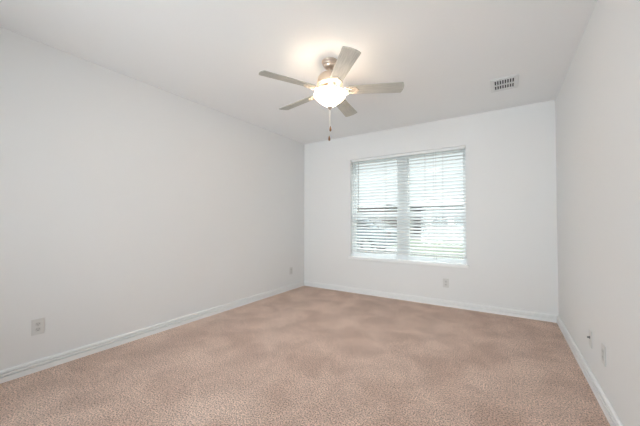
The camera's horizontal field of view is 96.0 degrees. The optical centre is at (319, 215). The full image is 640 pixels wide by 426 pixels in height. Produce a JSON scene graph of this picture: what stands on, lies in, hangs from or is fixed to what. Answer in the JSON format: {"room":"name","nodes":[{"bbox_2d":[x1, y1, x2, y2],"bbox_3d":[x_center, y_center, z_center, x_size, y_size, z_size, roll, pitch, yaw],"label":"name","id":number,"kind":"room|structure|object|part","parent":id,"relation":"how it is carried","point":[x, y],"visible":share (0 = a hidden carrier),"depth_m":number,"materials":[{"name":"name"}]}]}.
{"room":"empty bedroom","nodes":[
{"label":"empty bedroom","id":0,"kind":"room"},
{"bbox_2d":[0,27,303,370],"bbox_3d":[-1.737,-0.063,2.831,0.160,2.440,5.518,-1,-1,33],"label":"wall","id":1,"kind":"structure","parent":0,"point":[128,204],"depth_m":2.59,"materials":[{"name":"white paint"}]},
{"bbox_2d":[31,318,43,335],"bbox_3d":[-2.079,0.818,2.123,0.007,0.115,0.071,-1,-1,33],"label":"wall outlet","id":2,"kind":"object","parent":1,"relation":"attached to","point":[37,325],"visible":1,"depth_m":2.12,"materials":[{"name":"white plastic"}]},
{"bbox_2d":[0,281,303,383],"bbox_3d":[-1.662,1.114,2.760,0.018,0.083,5.198,-1,-1,33],"label":"baseboard","id":3,"kind":"structure","parent":1,"relation":"attached to","point":[18,371],"depth_m":2.57,"materials":[{"name":"white paint"}]},
{"bbox_2d":[0,0,596,143],"bbox_3d":[-0.239,-1.362,1.899,3.716,0.120,5.518,-1,-1,33],"label":"ceiling","id":4,"kind":"structure","parent":0,"point":[446,54],"depth_m":2.23,"materials":[{"name":"white paint"}]},
{"bbox_2d":[259,46,403,140],"bbox_3d":[0.077,-0.956,2.440,1.154,0.669,1.151,-1,-1,33],"label":"ceiling fan","id":5,"kind":"object","parent":4,"relation":"hanging from","point":[329,92],"visible":1,"depth_m":2.33,"materials":[{"name":"silver metal"}]},
{"bbox_3d":[-0.245,-1.048,2.223,0.455,0.006,0.128,1,11,-30],"label":"blade","id":6,"kind":"part","parent":5,"relation":"part of","materials":[{"name":"beige wood"}]},
{"bbox_3d":[-0.198,-1.040,2.664,0.455,0.006,0.128,-1,10,42],"label":"blade","id":7,"kind":"part","parent":5,"relation":"part of","materials":[{"name":"brown wood"}]},
{"bbox_3d":[0.082,-0.975,2.409,0.264,0.140,0.264,-1,-1,33],"label":"lamp shade","id":8,"kind":"part","parent":5,"relation":"part of","materials":[{"name":"white glass"}]},
{"bbox_3d":[0.160,-1.052,2.041,0.128,0.006,0.455,12,-4,-11],"label":"blade","id":9,"kind":"part","parent":5,"relation":"part of","materials":[{"name":"brown wood"}]},
{"bbox_3d":[0.236,-1.038,2.755,0.128,0.006,0.455,-14,-7,23],"label":"blade","id":10,"kind":"part","parent":5,"relation":"part of","materials":[{"name":"brown wood"}]},
{"bbox_3d":[0.458,-1.045,2.370,0.455,0.006,0.128,0,-13,6],"label":"blade","id":11,"kind":"part","parent":5,"relation":"part of","materials":[{"name":"beige wood"}]},
{"bbox_2d":[490,74,518,92],"bbox_3d":[1.790,-1.278,2.798,0.226,0.011,0.300,-1,-1,33],"label":"ceiling vent","id":12,"kind":"object","parent":4,"relation":"in","point":[509,82],"visible":1,"depth_m":2.78,"materials":[{"name":"white metal"}]},
{"bbox_2d":[0,286,609,425],"bbox_3d":[-0.239,1.198,1.849,3.716,0.120,5.518,-1,-1,33],"label":"floor","id":13,"kind":"structure","parent":0,"point":[304,355],"depth_m":2.07,"materials":[{"name":"carpet"}]},
{"bbox_2d":[304,100,558,314],"bbox_3d":[1.203,-0.037,4.131,3.396,2.440,0.160,-1,-1,33],"label":"wall","id":14,"kind":"structure","parent":0,"point":[512,247],"depth_m":3.56,"materials":[{"name":"white paint"}]},
{"bbox_2d":[348,149,468,267],"bbox_3d":[1.193,-0.108,4.120,1.670,1.550,0.187,-1,-1,33],"label":"window","id":15,"kind":"structure","parent":14,"relation":"in","point":[446,262],"depth_m":4.14,"materials":[{"name":"white plastic"}]},
{"bbox_3d":[0.853,0.299,4.390,0.710,0.627,0.022,-1,-1,33],"label":"sash","id":16,"kind":"part","parent":15,"relation":"part of","materials":[{"name":"white plastic"}]},
{"bbox_3d":[0.866,-0.428,4.425,0.710,0.829,0.022,-1,-1,33],"label":"sash","id":17,"kind":"part","parent":15,"relation":"part of","materials":[{"name":"glass"}]},
{"bbox_3d":[1.177,0.647,4.081,1.670,0.038,0.130,-1,-1,33],"label":"sill","id":18,"kind":"part","parent":15,"relation":"part of","materials":[{"name":"white paint"}]},
{"bbox_2d":[352,146,465,258],"bbox_3d":[1.182,-0.148,4.104,1.602,1.470,0.075,-1,-1,33],"label":"blind","id":19,"kind":"object","parent":15,"relation":"attached to","point":[444,254],"visible":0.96,"depth_m":4.04,"materials":[{"name":"white plastic"}]},
{"bbox_3d":[1.186,0.543,4.097,1.602,0.022,0.051,-1,-1,33],"label":"rail","id":20,"kind":"part","parent":19,"relation":"part of","materials":[{"name":"white plastic"}]},
{"bbox_3d":[1.586,-0.437,3.965,0.745,0.829,0.022,-1,-1,33],"label":"sash","id":21,"kind":"part","parent":15,"relation":"part of","materials":[{"name":"glass"}]},
{"bbox_3d":[1.573,0.290,3.930,0.745,0.627,0.022,-1,-1,33],"label":"sash","id":22,"kind":"part","parent":15,"relation":"part of","materials":[{"name":"white plastic"}]},
{"bbox_2d":[304,281,557,322],"bbox_3d":[1.155,1.140,4.033,3.396,0.083,0.018,-1,-1,33],"label":"baseboard","id":23,"kind":"structure","parent":14,"relation":"attached to","point":[434,301],"depth_m":3.73,"materials":[{"name":"white paint"}]},
{"bbox_2d":[443,278,448,287],"bbox_3d":[1.634,0.875,3.738,0.071,0.115,0.007,-1,-1,33],"label":"wall outlet","id":24,"kind":"object","parent":14,"relation":"attached to","point":[445,281],"visible":1,"depth_m":3.73,"materials":[{"name":"white plastic"}]},
{"bbox_2d":[555,0,639,425],"bbox_3d":[1.260,-0.101,0.917,0.160,2.440,5.518,-1,-1,33],"label":"wall","id":25,"kind":"structure","parent":0,"point":[597,101],"depth_m":1.65,"materials":[{"name":"white paint"}]},
{"bbox_2d":[587,329,591,348],"bbox_3d":[1.832,0.834,1.961,0.019,0.115,0.071,-1,-1,33],"label":"cable jack plate","id":26,"kind":"object","parent":25,"relation":"attached to","point":[590,331],"visible":1,"depth_m":1.95,"materials":[{"name":"white plastic"}]},
{"bbox_3d":[1.838,0.834,1.957,0.005,0.115,0.071,-1,-1,33],"label":"plate","id":27,"kind":"part","parent":26,"relation":"part of","materials":[{"name":"white plastic"}]},
{"bbox_2d":[557,315,622,425],"bbox_3d":[1.185,1.078,0.941,0.018,0.083,5.198,-1,-1,33],"label":"baseboard","id":28,"kind":"structure","parent":25,"relation":"attached to","point":[605,405],"depth_m":1.89,"materials":[{"name":"white paint"}]},
{"bbox_2d":[601,343,605,366],"bbox_3d":[1.671,0.820,1.699,0.008,0.115,0.071,-1,-1,33],"label":"wall outlet","id":29,"kind":"object","parent":25,"relation":"attached to","point":[603,348],"visible":1,"depth_m":1.69,"materials":[{"name":"white plastic"}]},
{"label":"outside","id":30,"kind":"structure","parent":0,"visible":0},
{"bbox_2d":[393,240,463,258],"bbox_3d":[23.430,2.185,32.002,85.000,0.400,70.772,-1,-1,33],"label":"lawn","id":31,"kind":"structure","parent":30,"point":[410,240],"depth_m":14.87,"materials":[{"name":"green plant"}]},
{"bbox_2d":[357,199,396,227],"bbox_3d":[1.683,0.014,39.798,18.940,4.250,10.020,-1,-1,33],"label":"house","id":32,"kind":"structure","parent":31,"relation":"on","point":[360,199],"depth_m":32.60,"materials":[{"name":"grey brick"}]},
{"bbox_2d":[396,193,462,235],"bbox_3d":[16.221,-0.270,30.516,13.440,4.450,10.020,-1,-1,33],"label":"house","id":33,"kind":"structure","parent":31,"relation":"on","point":[445,193],"depth_m":28.40,"materials":[{"name":"grey"}]},
{"bbox_3d":[10.019,0.603,29.149,1.050,2.550,0.069,-1,-1,33],"label":"door","id":34,"kind":"part","parent":33,"relation":"part of","materials":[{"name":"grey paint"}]},
{"bbox_3d":[11.674,0.508,28.118,1.500,1.300,0.029,-1,-1,33],"label":"pane","id":35,"kind":"part","parent":33,"relation":"part of","materials":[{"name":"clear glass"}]},
{"bbox_3d":[13.191,0.439,27.151,1.000,1.200,0.029,-1,-1,33],"label":"pane","id":36,"kind":"part","parent":33,"relation":"part of","materials":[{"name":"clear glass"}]},
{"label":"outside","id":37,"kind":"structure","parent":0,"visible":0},
{"bbox_2d":[410,236,462,240],"bbox_3d":[15.026,1.717,18.850,85.000,0.015,5.000,-1,-1,33],"label":"street","id":38,"kind":"structure","parent":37,"point":[410,236],"depth_m":23.80,"materials":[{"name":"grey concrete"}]},
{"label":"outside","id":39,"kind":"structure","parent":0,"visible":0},
{"bbox_2d":[357,247,412,254],"bbox_3d":[-5.042,1.691,17.667,20.450,0.020,4.800,-1,-1,33],"label":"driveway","id":40,"kind":"structure","parent":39,"point":[357,247],"depth_m":12.71,"materials":[{"name":"concrete"}]},
{"bbox_2d":[357,218,396,252],"bbox_3d":[1.360,0.858,13.475,4.470,1.480,1.768,-1,-1,33],"label":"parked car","id":41,"kind":"object","parent":40,"relation":"on","point":[357,218],"visible":0.16,"depth_m":12.04,"materials":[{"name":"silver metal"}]}
]}

